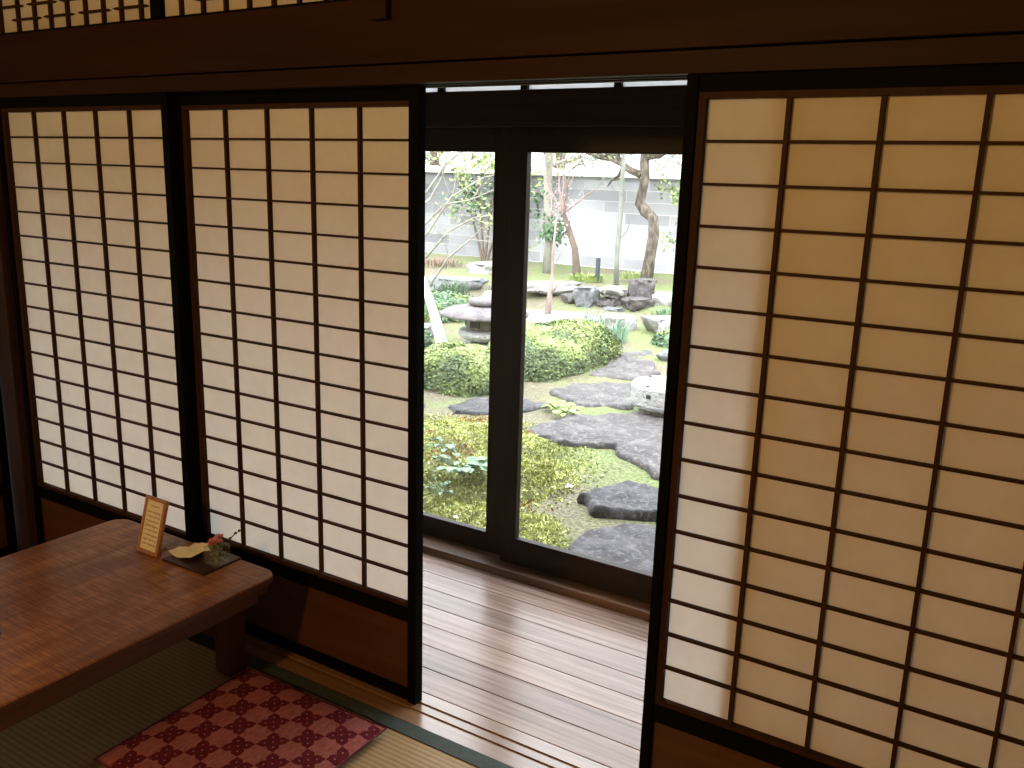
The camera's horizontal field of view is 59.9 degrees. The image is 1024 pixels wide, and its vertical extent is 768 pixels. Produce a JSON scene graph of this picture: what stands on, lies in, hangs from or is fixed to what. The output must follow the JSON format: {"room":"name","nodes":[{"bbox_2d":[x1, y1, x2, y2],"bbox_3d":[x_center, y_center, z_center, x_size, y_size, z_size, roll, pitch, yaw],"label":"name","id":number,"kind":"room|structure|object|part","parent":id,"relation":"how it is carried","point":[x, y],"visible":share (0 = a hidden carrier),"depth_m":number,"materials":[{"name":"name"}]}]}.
{"room":"traditional dwelling","nodes":[
{"label":"traditional dwelling","id":0,"kind":"room"},
{"bbox_2d":[0,639,477,767],"bbox_3d":[-1.346,1.502,0.101,5.020,0.060,5.250,10,15,31],"label":"floor","id":1,"kind":"structure","parent":0,"point":[70,733],"depth_m":2.44,"materials":[{"name":"wicker"}]},
{"bbox_2d":[0,385,17,557],"bbox_3d":[-2.160,-0.090,2.901,0.034,1.705,0.916,10,15,31],"label":"screen","id":2,"kind":"object","parent":1,"relation":"on","point":[8,538],"visible":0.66,"depth_m":3.40,"materials":[{"name":"black paint"}]},
{"bbox_3d":[-2.180,0.476,3.033,0.028,0.044,0.863,10,15,31],"label":"rail","id":3,"kind":"part","parent":2,"relation":"part of","materials":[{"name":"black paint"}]},
{"bbox_3d":[-2.187,0.722,3.091,0.028,0.033,0.863,10,15,31],"label":"rail","id":4,"kind":"part","parent":2,"relation":"part of","materials":[{"name":"black paint"}]},
{"bbox_2d":[0,519,272,731],"bbox_3d":[-1.322,0.776,2.289,0.740,0.351,1.244,10,15,31],"label":"table","id":5,"kind":"object","parent":1,"relation":"on","point":[80,609],"visible":0.91,"depth_m":2.38,"materials":[{"name":"brown wood"}]},
{"bbox_2d":[136,495,168,556],"bbox_3d":[-1.084,0.428,2.679,0.096,0.166,0.058,10,15,31],"label":"menu stand","id":6,"kind":"object","parent":5,"relation":"on","point":[155,510],"visible":1,"depth_m":2.67,"materials":[{"name":"brown wood"}]},
{"bbox_2d":[162,550,240,575],"bbox_3d":[-0.924,0.521,2.643,0.184,0.007,0.140,9,15,30],"label":"tray","id":7,"kind":"object","parent":5,"relation":"on","point":[201,564],"visible":0.76,"depth_m":2.61,"materials":[{"name":"paint"}]},
{"bbox_2d":[168,547,204,557],"bbox_3d":[-0.976,0.503,2.660,0.100,0.012,0.066,7,14,23],"label":"folded paper","id":8,"kind":"object","parent":7,"relation":"on","point":[180,552],"visible":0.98,"depth_m":2.65,"materials":[{"name":"beige paper"}]},
{"bbox_2d":[187,542,216,551],"bbox_3d":[-0.933,0.491,2.674,0.080,0.010,0.061,4,14,11],"label":"folded paper","id":9,"kind":"object","parent":8,"relation":"on","point":[196,547],"visible":0.73,"depth_m":2.67,"materials":[{"name":"beige paper"}]},
{"bbox_2d":[207,529,240,562],"bbox_3d":[-0.849,0.476,2.599,0.092,0.104,0.067,7,14,23],"label":"flower vase","id":10,"kind":"object","parent":7,"relation":"on","point":[212,542],"visible":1,"depth_m":2.60,"materials":[{"name":"clear glass"}]},
{"bbox_3d":[-0.868,0.456,2.587,0.035,0.015,0.035,2,13,0],"label":"flower","id":11,"kind":"part","parent":10,"relation":"part of","materials":[{"name":"pink plant"}]},
{"bbox_3d":[-0.855,0.457,2.583,0.027,0.012,0.027,-11,18,-43],"label":"flower","id":12,"kind":"part","parent":10,"relation":"part of","materials":[{"name":"pink plant"}]},
{"bbox_3d":[-0.859,0.446,2.606,0.029,0.012,0.029,-11,18,-43],"label":"flower","id":13,"kind":"part","parent":10,"relation":"part of","materials":[{"name":"pink plant"}]},
{"bbox_3d":[-0.850,0.714,2.669,0.062,0.325,0.066,10,15,31],"label":"leg","id":14,"kind":"part","parent":5,"relation":"part of","materials":[{"name":"brown wood"}]},
{"bbox_3d":[-1.007,0.544,2.742,0.666,0.037,0.050,10,15,31],"label":"leg rail","id":15,"kind":"part","parent":5,"relation":"part of","materials":[{"name":"brown wood"}]},
{"bbox_2d":[92,668,387,767],"bbox_3d":[-0.699,0.941,2.325,0.535,0.041,0.515,10,15,30],"label":"floor cushion","id":16,"kind":"object","parent":1,"relation":"on","point":[253,719],"visible":1,"depth_m":2.33,"materials":[{"name":"red fabric"}]},
{"bbox_2d":[187,632,512,767],"bbox_3d":[0.033,1.009,2.251,4.820,0.012,0.048,10,15,31],"label":"trim","id":17,"kind":"structure","parent":1,"relation":"on","point":[465,754],"depth_m":2.51,"materials":[{"name":"green fabric"}]},
{"bbox_2d":[422,553,648,767],"bbox_3d":[-0.126,0.841,2.997,5.900,0.030,0.787,10,15,31],"label":"floor","id":18,"kind":"structure","parent":0,"point":[567,673],"depth_m":2.81,"materials":[{"name":"brown wood"}]},
{"bbox_2d":[424,252,673,549],"bbox_3d":[-0.624,-1.037,11.727,19.000,0.445,13.400,10,15,31],"label":"ground","id":19,"kind":"structure","parent":0,"point":[577,517],"depth_m":7.84,"materials":[{"name":"plant"}]},
{"bbox_2d":[424,327,433,346],"bbox_3d":[-1.359,-0.578,9.954,1.038,0.355,0.762,8,15,27],"label":"bush","id":20,"kind":"object","parent":19,"relation":"on","point":[427,336],"visible":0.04,"depth_m":9.80,"materials":[{"name":"green plant"}]},
{"bbox_2d":[424,323,434,337],"bbox_3d":[-1.173,-0.567,10.369,0.513,0.263,0.557,10,15,31],"label":"rock","id":21,"kind":"object","parent":19,"relation":"on","point":[427,326],"visible":0.1,"depth_m":10.34,"materials":[{"name":"grey stone"}]},
{"bbox_2d":[425,277,447,343],"bbox_3d":[-1.021,-1.030,10.648,0.150,1.015,2.462,-2,14,-15],"label":"leaning pole","id":22,"kind":"object","parent":19,"relation":"on","point":[439,333],"visible":0.46,"depth_m":10.03,"materials":[{"name":"white wood"}]},
{"bbox_2d":[425,256,462,267],"bbox_3d":[-1.283,-2.061,15.039,1.107,0.113,1.083,10,15,31],"label":"dry grass","id":23,"kind":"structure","parent":19,"relation":"on","point":[437,261],"depth_m":15.01,"materials":[{"name":"beige plant"}]},
{"bbox_2d":[424,289,473,323],"bbox_3d":[-1.043,-1.066,11.873,1.774,0.394,1.059,11,16,34],"label":"bush","id":24,"kind":"object","parent":19,"relation":"on","point":[442,299],"visible":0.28,"depth_m":11.43,"materials":[{"name":"green plant"}]},
{"bbox_2d":[429,278,484,294],"bbox_3d":[-0.850,-1.382,12.871,0.959,0.289,0.976,10,15,31],"label":"grass tuft","id":25,"kind":"object","parent":19,"relation":"on","point":[454,285],"visible":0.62,"depth_m":12.89,"materials":[{"name":"green plant"}]},
{"bbox_2d":[424,341,489,397],"bbox_3d":[-0.472,-0.173,8.146,1.034,0.437,0.863,12,17,37],"label":"bush","id":26,"kind":"object","parent":19,"relation":"on","point":[455,369],"visible":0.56,"depth_m":7.82,"materials":[{"name":"green plant"}]},
{"bbox_2d":[427,275,488,290],"bbox_3d":[-0.885,-1.462,13.621,1.001,0.343,0.605,5,14,12],"label":"rock","id":27,"kind":"object","parent":19,"relation":"on","point":[478,283],"visible":0.47,"depth_m":13.45,"materials":[{"name":"grey stone"}]},
{"bbox_2d":[466,261,491,273],"bbox_3d":[-0.416,-1.822,14.436,0.733,0.297,0.655,10,15,31],"label":"rock","id":28,"kind":"object","parent":19,"relation":"on","point":[481,267],"visible":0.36,"depth_m":14.23,"materials":[{"name":"grey stone"}]},
{"bbox_2d":[439,296,528,346],"bbox_3d":[-0.294,-0.634,9.708,0.965,0.635,0.963,10,15,31],"label":"stone lantern","id":29,"kind":"object","parent":19,"relation":"on","point":[476,315],"visible":0.56,"depth_m":9.47,"materials":[{"name":"white stone"}]},
{"bbox_3d":[-0.294,-0.478,9.734,0.299,0.060,0.301,10,15,31],"label":"stem","id":30,"kind":"part","parent":29,"relation":"part of","materials":[{"name":"stone"}]},
{"bbox_2d":[482,290,490,296],"bbox_3d":[-0.189,-1.222,12.784,0.478,0.126,1.109,2,13,2],"label":"rock","id":31,"kind":"object","parent":19,"relation":"on","point":[486,293],"visible":0.06,"depth_m":12.90,"materials":[{"name":"grey stone"}]},
{"bbox_2d":[432,152,557,260],"bbox_3d":[-0.213,-3.094,14.945,2.336,2.406,1.787,10,15,31],"label":"leafy shrub","id":32,"kind":"object","parent":19,"relation":"on","point":[484,256],"visible":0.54,"depth_m":15.03,"materials":[{"name":"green plant"}]},
{"bbox_2d":[423,459,571,520],"bbox_3d":[-0.075,0.618,5.451,0.641,0.201,1.518,10,15,31],"label":"moss mound","id":33,"kind":"object","parent":19,"relation":"on","point":[453,508],"visible":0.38,"depth_m":5.10,"materials":[{"name":"green plant"}]},
{"bbox_2d":[425,152,571,287],"bbox_3d":[-0.499,-2.147,11.280,2.417,2.878,1.127,10,15,31],"label":"tree","id":34,"kind":"object","parent":19,"relation":"on","point":[443,207],"visible":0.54,"depth_m":11.46,"materials":[{"name":"green plant"}]},
{"bbox_2d":[448,397,559,415],"bbox_3d":[-0.066,0.201,7.409,0.942,0.108,0.480,-2,14,-13],"label":"stepping stone","id":35,"kind":"object","parent":19,"relation":"on","point":[476,405],"visible":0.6,"depth_m":7.34,"materials":[{"name":"grey stone"}]},
{"bbox_2d":[423,412,608,519],"bbox_3d":[-0.567,0.452,5.980,2.476,0.254,2.370,-10,17,-40],"label":"bush","id":36,"kind":"object","parent":19,"relation":"on","point":[470,437],"visible":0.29,"depth_m":5.70,"materials":[{"name":"green plant"}]},
{"bbox_2d":[423,477,453,494],"bbox_3d":[-0.405,0.583,4.954,0.196,0.071,0.189,6,14,17],"label":"leafy weed","id":37,"kind":"object","parent":36,"relation":"on","point":[449,481],"visible":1,"depth_m":4.96,"materials":[{"name":"green plant"}]},
{"bbox_2d":[426,437,456,451],"bbox_3d":[-0.446,0.396,5.628,0.162,0.073,0.264,-8,16,-36],"label":"leafy weed","id":38,"kind":"object","parent":36,"relation":"on","point":[440,439],"visible":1,"depth_m":5.64,"materials":[{"name":"green plant"}]},
{"bbox_2d":[431,452,486,474],"bbox_3d":[-0.276,0.481,5.271,0.377,0.073,0.372,-2,14,-14],"label":"leafy weed","id":39,"kind":"object","parent":36,"relation":"on","point":[473,462],"visible":0.98,"depth_m":5.27,"materials":[{"name":"green plant"}]},
{"bbox_2d":[459,511,572,548],"bbox_3d":[-0.175,0.833,4.496,0.835,0.215,1.472,10,15,31],"label":"moss mound","id":40,"kind":"object","parent":19,"relation":"on","point":[537,527],"visible":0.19,"depth_m":4.79,"materials":[{"name":"green plant"}]},
{"bbox_2d":[425,165,680,273],"bbox_3d":[-0.030,-2.885,16.105,21.000,2.020,0.270,10,15,31],"label":"wall","id":41,"kind":"structure","parent":19,"relation":"on","point":[595,230],"depth_m":15.17,"materials":[{"name":"white paint"}]},
{"bbox_2d":[527,281,581,294],"bbox_3d":[0.563,-1.407,12.986,1.027,0.152,0.568,-2,14,-13],"label":"rock","id":42,"kind":"object","parent":19,"relation":"on","point":[541,287],"visible":0.78,"depth_m":12.79,"materials":[{"name":"grey stone"}]},
{"bbox_2d":[488,318,622,381],"bbox_3d":[0.414,-0.414,9.165,1.124,0.489,2.132,10,15,31],"label":"bush","id":43,"kind":"object","parent":19,"relation":"on","point":[556,349],"visible":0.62,"depth_m":8.74,"materials":[{"name":"green plant"}]},
{"bbox_2d":[531,153,588,273],"bbox_3d":[0.568,-3.758,14.421,2.899,4.032,3.152,-8,16,-35],"label":"tree","id":44,"kind":"object","parent":19,"relation":"on","point":[548,227],"visible":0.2,"depth_m":14.25,"materials":[{"name":"green plant"}]},
{"bbox_2d":[541,400,583,416],"bbox_3d":[0.411,0.205,7.228,0.361,0.072,0.402,3,13,7],"label":"leafy weed","id":45,"kind":"object","parent":19,"relation":"on","point":[574,410],"visible":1,"depth_m":7.22,"materials":[{"name":"green plant"}]},
{"bbox_2d":[526,309,599,322],"bbox_3d":[-0.840,-1.040,12.206,4.626,0.125,0.776,8,15,26],"label":"gravel path","id":46,"kind":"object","parent":19,"relation":"on","point":[535,316],"visible":0.13,"depth_m":11.56,"materials":[{"name":"grey gravel"}]},
{"bbox_2d":[530,174,574,314],"bbox_3d":[0.506,-1.836,11.592,0.439,1.884,0.658,-1,14,-13],"label":"sapling","id":47,"kind":"object","parent":46,"relation":"on","point":[551,289],"visible":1,"depth_m":11.56,"materials":[{"name":"green plant"}]},
{"bbox_2d":[560,293,574,303],"bbox_3d":[0.848,-1.182,12.624,0.276,0.192,0.330,-4,14,-22],"label":"rock","id":48,"kind":"object","parent":19,"relation":"on","point":[567,298],"visible":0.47,"depth_m":12.52,"materials":[{"name":"stone"}]},
{"bbox_2d":[536,153,613,278],"bbox_3d":[0.897,-2.856,13.707,1.228,2.632,0.939,10,15,31],"label":"tree","id":49,"kind":"object","parent":19,"relation":"on","point":[575,254],"visible":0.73,"depth_m":13.72,"materials":[{"name":"brown plant"}]},
{"bbox_2d":[566,271,603,282],"bbox_3d":[1.147,-1.631,13.522,0.635,0.112,0.633,-7,16,-33],"label":"plant","id":50,"kind":"object","parent":19,"relation":"on","point":[591,277],"visible":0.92,"depth_m":13.40,"materials":[{"name":"green plant"}]},
{"bbox_2d":[572,286,599,307],"bbox_3d":[1.054,-1.189,12.416,0.379,0.369,0.365,10,15,31],"label":"rock","id":51,"kind":"object","parent":19,"relation":"on","point":[587,296],"visible":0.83,"depth_m":12.29,"materials":[{"name":"grey stone"}]},
{"bbox_2d":[574,306,606,323],"bbox_3d":[0.946,-0.770,10.704,0.464,0.316,0.504,6,14,18],"label":"clump","id":52,"kind":"object","parent":19,"relation":"on","point":[585,316],"visible":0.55,"depth_m":10.76,"materials":[{"name":"green plant"}]},
{"bbox_2d":[549,382,634,409],"bbox_3d":[0.795,0.117,7.888,0.896,0.107,0.925,-2,14,-15],"label":"stepping stone","id":53,"kind":"object","parent":19,"relation":"on","point":[612,395],"visible":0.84,"depth_m":7.83,"materials":[{"name":"grey stone"}]},
{"bbox_2d":[529,412,662,480],"bbox_3d":[1.105,0.416,6.628,1.893,0.113,1.727,10,15,31],"label":"stepping stone","id":54,"kind":"object","parent":19,"relation":"on","point":[635,438],"visible":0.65,"depth_m":6.59,"materials":[{"name":"grey stone"}]},
{"bbox_2d":[595,252,600,282],"bbox_3d":[1.298,-1.754,13.420,0.080,0.466,0.080,10,15,31],"label":"bollard light","id":55,"kind":"object","parent":19,"relation":"on","point":[598,255],"visible":0.91,"depth_m":13.39,"materials":[{"name":"grey metal"}]},
{"bbox_2d":[531,153,681,278],"bbox_3d":[1.679,-2.871,13.228,4.060,2.932,2.468,10,15,31],"label":"pine tree","id":56,"kind":"object","parent":19,"relation":"on","point":[644,209],"visible":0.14,"depth_m":12.90,"materials":[{"name":"green plant"}]},
{"bbox_2d":[596,297,623,306],"bbox_3d":[1.383,-1.114,12.366,0.436,0.177,0.393,-8,16,-36],"label":"rock","id":57,"kind":"object","parent":19,"relation":"on","point":[605,301],"visible":0.52,"depth_m":12.23,"materials":[{"name":"stone"}]},
{"bbox_2d":[598,285,627,298],"bbox_3d":[1.402,-1.266,12.330,0.420,0.165,0.501,1,13,-4],"label":"rock","id":58,"kind":"object","parent":57,"relation":"on","point":[610,291],"visible":0.99,"depth_m":12.21,"materials":[{"name":"grey stone"}]},
{"bbox_2d":[567,523,655,572],"bbox_3d":[0.756,0.916,4.354,1.000,0.122,1.006,2,13,1],"label":"stepping stone","id":59,"kind":"object","parent":19,"relation":"on","point":[631,545],"visible":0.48,"depth_m":4.54,"materials":[{"name":"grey stone"}]},
{"bbox_2d":[602,306,624,311],"bbox_3d":[1.383,-0.975,12.048,0.320,0.139,0.235,10,15,31],"label":"rock","id":60,"kind":"object","parent":19,"relation":"on","point":[607,308],"visible":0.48,"depth_m":11.98,"materials":[{"name":"grey stone"}]},
{"bbox_2d":[577,480,657,521],"bbox_3d":[0.979,0.719,5.216,1.193,0.123,0.520,5,14,12],"label":"stepping stone","id":61,"kind":"object","parent":19,"relation":"on","point":[630,500],"visible":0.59,"depth_m":5.17,"materials":[{"name":"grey stone"}]},
{"bbox_2d":[598,313,637,331],"bbox_3d":[1.329,-0.711,11.062,0.532,0.334,0.497,6,14,17],"label":"rock","id":62,"kind":"object","parent":19,"relation":"on","point":[612,317],"visible":0.53,"depth_m":10.87,"materials":[{"name":"grey stone"}]},
{"bbox_2d":[608,154,628,285],"bbox_3d":[1.461,-3.187,12.662,1.955,3.676,1.604,-8,16,-36],"label":"slender tree","id":63,"kind":"object","parent":19,"relation":"on","point":[623,164],"visible":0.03,"depth_m":12.52,"materials":[{"name":"green plant"}]},
{"bbox_2d":[602,317,635,345],"bbox_3d":[1.195,-0.625,10.207,0.451,0.316,0.451,7,14,22],"label":"clump","id":64,"kind":"object","parent":19,"relation":"on","point":[617,331],"visible":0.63,"depth_m":10.19,"materials":[{"name":"green plant"}]},
{"bbox_2d":[589,347,660,380],"bbox_3d":[1.270,-0.194,9.261,0.666,0.104,1.536,6,14,17],"label":"stepping stone","id":65,"kind":"object","parent":19,"relation":"on","point":[627,368],"visible":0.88,"depth_m":9.00,"materials":[{"name":"grey stone"}]},
{"bbox_2d":[620,270,640,279],"bbox_3d":[1.883,-1.661,13.568,0.520,0.112,0.544,2,13,3],"label":"plant","id":66,"kind":"object","parent":19,"relation":"on","point":[629,274],"visible":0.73,"depth_m":13.55,"materials":[{"name":"green plant"}]},
{"bbox_2d":[621,296,654,311],"bbox_3d":[1.708,-1.049,12.125,0.439,0.279,0.363,-7,16,-32],"label":"rock","id":67,"kind":"object","parent":19,"relation":"on","point":[634,304],"visible":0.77,"depth_m":11.99,"materials":[{"name":"stone"}]},
{"bbox_2d":[627,278,656,298],"bbox_3d":[1.827,-1.270,12.401,0.388,0.403,0.381,10,15,31],"label":"rock","id":68,"kind":"object","parent":67,"relation":"on","point":[644,287],"visible":0.68,"depth_m":12.26,"materials":[{"name":"stone"}]},
{"bbox_2d":[630,376,665,416],"bbox_3d":[1.272,0.150,7.296,0.594,0.336,0.596,10,15,31],"label":"stone basin","id":69,"kind":"object","parent":19,"relation":"on","point":[647,392],"visible":0.41,"depth_m":7.12,"materials":[{"name":"white stone"}]},
{"bbox_2d":[640,315,670,332],"bbox_3d":[1.960,-0.634,10.748,0.766,0.368,0.538,-1,14,-13],"label":"rock","id":70,"kind":"object","parent":19,"relation":"on","point":[655,323],"visible":0.2,"depth_m":10.61,"materials":[{"name":"grey stone"}]},
{"bbox_2d":[650,329,669,347],"bbox_3d":[2.024,-0.496,10.100,0.950,0.259,0.549,10,15,31],"label":"bush","id":71,"kind":"object","parent":19,"relation":"on","point":[661,338],"visible":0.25,"depth_m":10.10,"materials":[{"name":"green plant"}]},
{"bbox_2d":[649,304,670,315],"bbox_3d":[1.940,-0.918,11.439,0.462,0.184,0.474,10,15,31],"label":"grass tuft","id":72,"kind":"object","parent":19,"relation":"on","point":[667,311],"visible":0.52,"depth_m":11.49,"materials":[{"name":"green plant"}]},
{"bbox_2d":[652,291,671,305],"bbox_3d":[2.098,-1.102,12.163,0.360,0.313,0.367,7,14,22],"label":"rock","id":73,"kind":"object","parent":19,"relation":"on","point":[660,297],"visible":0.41,"depth_m":12.04,"materials":[{"name":"grey stone"}]},
{"bbox_2d":[656,349,667,360],"bbox_3d":[1.750,-0.248,9.535,0.333,0.205,0.409,10,15,31],"label":"rock","id":74,"kind":"object","parent":19,"relation":"on","point":[663,356],"visible":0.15,"depth_m":9.41,"materials":[{"name":"grey stone"}]},
{"bbox_2d":[650,168,679,252],"bbox_3d":[2.676,-2.388,13.465,1.191,1.925,0.833,10,15,31],"label":"nandina","id":75,"kind":"object","parent":19,"relation":"on","point":[676,193],"visible":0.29,"depth_m":13.43,"materials":[{"name":"green plant"}]},
{"bbox_3d":[0.136,-0.257,2.061,4.820,2.550,0.100,10,15,31],"label":"wall","id":76,"kind":"structure","parent":0,"visible":0},
{"bbox_2d":[369,0,391,20],"bbox_3d":[-0.295,-1.211,2.038,0.052,0.708,0.052,10,15,31],"label":"trim","id":77,"kind":"structure","parent":76,"relation":"attached to","point":[379,10],"depth_m":2.09,"materials":[{"name":"brown wood"}]},
{"bbox_2d":[200,625,608,767],"bbox_3d":[0.084,1.013,2.337,4.820,0.050,0.140,10,15,31],"label":"trim","id":78,"kind":"structure","parent":76,"relation":"attached to","point":[504,744],"depth_m":2.50,"materials":[{"name":"brown wood"}]},
{"bbox_2d":[0,168,37,551],"bbox_3d":[-1.862,-0.179,3.333,0.158,1.699,0.136,10,15,31],"label":"pillar","id":79,"kind":"structure","parent":78,"relation":"on","point":[10,370],"depth_m":3.31,"materials":[{"name":"brown wood"}]},
{"bbox_2d":[0,92,199,544],"bbox_3d":[-1.413,-0.098,3.031,0.916,1.705,0.034,10,15,31],"label":"screen","id":80,"kind":"object","parent":78,"relation":"on","point":[91,186],"visible":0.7,"depth_m":2.98,"materials":[{"name":"beige paper"}]},
{"bbox_3d":[-1.390,-0.908,2.843,0.863,0.041,0.028,10,15,31],"label":"rail","id":81,"kind":"part","parent":80,"relation":"part of","materials":[{"name":"black paint"}]},
{"bbox_3d":[-1.431,0.467,3.167,0.863,0.044,0.028,10,15,31],"label":"rail","id":82,"kind":"part","parent":80,"relation":"part of","materials":[{"name":"black paint"}]},
{"bbox_2d":[175,84,425,704],"bbox_3d":[-0.633,0.025,2.606,0.916,1.705,0.034,10,15,31],"label":"screen","id":83,"kind":"object","parent":78,"relation":"on","point":[303,210],"visible":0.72,"depth_m":2.56,"materials":[{"name":"beige paper"}]},
{"bbox_3d":[-0.611,-0.785,2.418,0.863,0.041,0.028,10,15,31],"label":"rail","id":84,"kind":"part","parent":83,"relation":"part of","materials":[{"name":"black paint"}]},
{"bbox_3d":[-0.651,0.590,2.742,0.863,0.044,0.028,10,15,31],"label":"rail","id":85,"kind":"part","parent":83,"relation":"part of","materials":[{"name":"black paint"}]},
{"bbox_3d":[-0.659,0.836,2.800,0.863,0.033,0.028,10,15,31],"label":"rail","id":86,"kind":"part","parent":83,"relation":"part of","materials":[{"name":"black paint"}]},
{"bbox_2d":[639,63,1023,767],"bbox_3d":[0.723,0.268,1.745,0.916,1.705,0.034,10,15,31],"label":"screen","id":87,"kind":"object","parent":78,"relation":"on","point":[838,573],"visible":0.9,"depth_m":1.75,"materials":[{"name":"beige paper"}]},
{"bbox_3d":[0.705,0.833,1.881,0.863,0.044,0.028,10,15,31],"label":"rail","id":88,"kind":"part","parent":87,"relation":"part of","materials":[{"name":"black paint"}]},
{"bbox_3d":[0.746,-0.542,1.557,0.863,0.041,0.028,10,15,31],"label":"rail","id":89,"kind":"part","parent":87,"relation":"part of","materials":[{"name":"black paint"}]},
{"bbox_2d":[0,0,1023,83],"bbox_3d":[0.142,-0.785,1.921,4.820,0.149,0.125,10,15,31],"label":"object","id":90,"kind":"structure","parent":76,"relation":"attached to","point":[339,34],"depth_m":2.00,"materials":[{"name":"brown wood"}]},
{"bbox_2d":[0,0,155,34],"bbox_3d":[-1.405,-1.306,2.776,0.908,0.385,0.030,10,15,31],"label":"transom","id":91,"kind":"object","parent":90,"relation":"on","point":[16,16],"visible":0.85,"depth_m":2.80,"materials":[{"name":"beige paper"}]},
{"bbox_2d":[154,0,347,19],"bbox_3d":[-0.662,-1.179,2.329,0.845,0.385,0.030,10,15,31],"label":"transom","id":92,"kind":"object","parent":90,"relation":"on","point":[164,9],"visible":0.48,"depth_m":2.47,"materials":[{"name":"beige paper"}]},
{"bbox_2d":[0,34,1023,97],"bbox_3d":[0.141,-0.688,1.947,4.820,0.043,0.117,10,15,31],"label":"wooden beam","id":93,"kind":"structure","parent":76,"relation":"attached to","point":[998,49],"depth_m":1.89,"materials":[{"name":"brown wood"}]},
{"bbox_3d":[-2.608,-0.594,4.345,0.100,2.600,1.100,10,15,31],"label":"wall","id":94,"kind":"structure","parent":0,"visible":0},
{"bbox_2d":[426,85,686,127],"bbox_3d":[0.190,-0.934,3.016,5.900,0.122,0.135,10,15,31],"label":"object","id":95,"kind":"structure","parent":94,"relation":"attached to","point":[634,106],"depth_m":2.96,"materials":[{"name":"brown wood"}]},
{"bbox_3d":[0.221,-1.569,2.886,5.900,0.870,0.130,10,15,31],"label":"wall","id":96,"kind":"structure","parent":0,"visible":0},
{"bbox_2d":[426,80,686,91],"bbox_3d":[0.186,-1.153,2.947,5.900,0.350,0.035,10,15,31],"label":"window","id":97,"kind":"structure","parent":96,"relation":"in","point":[681,82],"depth_m":2.99,"materials":[{"name":"glass"}]},
{"bbox_3d":[18.655,-5.380,33.691,80.000,0.300,46.000,10,15,31],"label":"ground","id":98,"kind":"structure","parent":0,"visible":0},
{"bbox_2d":[425,151,473,165],"bbox_3d":[-2.198,-5.767,21.052,4.488,5.045,4.459,5,14,13],"label":"tree","id":99,"kind":"object","parent":98,"relation":"on","point":[436,162],"visible":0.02,"depth_m":21.12,"materials":[{"name":"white plant"}]},
{"bbox_2d":[538,153,611,169],"bbox_3d":[1.215,-5.426,20.344,4.046,4.903,4.136,10,15,31],"label":"tree","id":100,"kind":"object","parent":98,"relation":"on","point":[557,154],"visible":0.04,"depth_m":19.60,"materials":[{"name":"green plant"}]},
{"bbox_2d":[631,154,681,171],"bbox_3d":[4.610,-4.749,17.611,4.054,5.036,4.276,10,15,31],"label":"tree","id":101,"kind":"object","parent":98,"relation":"on","point":[679,160],"visible":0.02,"depth_m":17.21,"materials":[{"name":"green plant"}]},
{"bbox_3d":[-0.105,0.848,3.033,5.900,0.040,0.880,10,15,31],"label":"subfloor","id":102,"kind":"structure","parent":0,"visible":0},
{"bbox_2d":[423,533,649,620],"bbox_3d":[0.130,0.740,3.393,5.900,0.060,0.176,10,15,31],"label":"trim","id":103,"kind":"structure","parent":102,"relation":"on","point":[479,559],"depth_m":3.34,"materials":[{"name":"brown wood"}]},
{"bbox_2d":[423,128,511,554],"bbox_3d":[-0.366,-0.176,3.542,0.881,1.625,0.030,10,15,31],"label":"door","id":104,"kind":"structure","parent":103,"relation":"on","point":[497,140],"depth_m":3.32,"materials":[{"name":"black wood"}]},
{"bbox_3d":[-0.402,0.572,3.726,0.717,0.082,0.030,10,15,31],"label":"rail","id":105,"kind":"part","parent":104,"relation":"part of","materials":[{"name":"black wood"}]},
{"bbox_3d":[-0.358,-0.928,3.373,0.717,0.084,0.030,10,15,31],"label":"rail","id":106,"kind":"part","parent":104,"relation":"part of","materials":[{"name":"brown wood"}]},
{"bbox_2d":[500,127,683,603],"bbox_3d":[0.357,-0.042,3.063,0.881,1.625,0.030,10,15,31],"label":"door","id":107,"kind":"structure","parent":103,"relation":"on","point":[626,581],"depth_m":3.19,"materials":[{"name":"black wood"}]},
{"bbox_3d":[0.322,0.695,3.245,0.717,0.106,0.030,10,15,31],"label":"rail","id":108,"kind":"part","parent":107,"relation":"part of","materials":[{"name":"black wood"}]},
{"bbox_3d":[0.366,-0.794,2.895,0.717,0.084,0.030,10,15,31],"label":"rail","id":109,"kind":"part","parent":107,"relation":"part of","materials":[{"name":"brown wood"}]}
]}

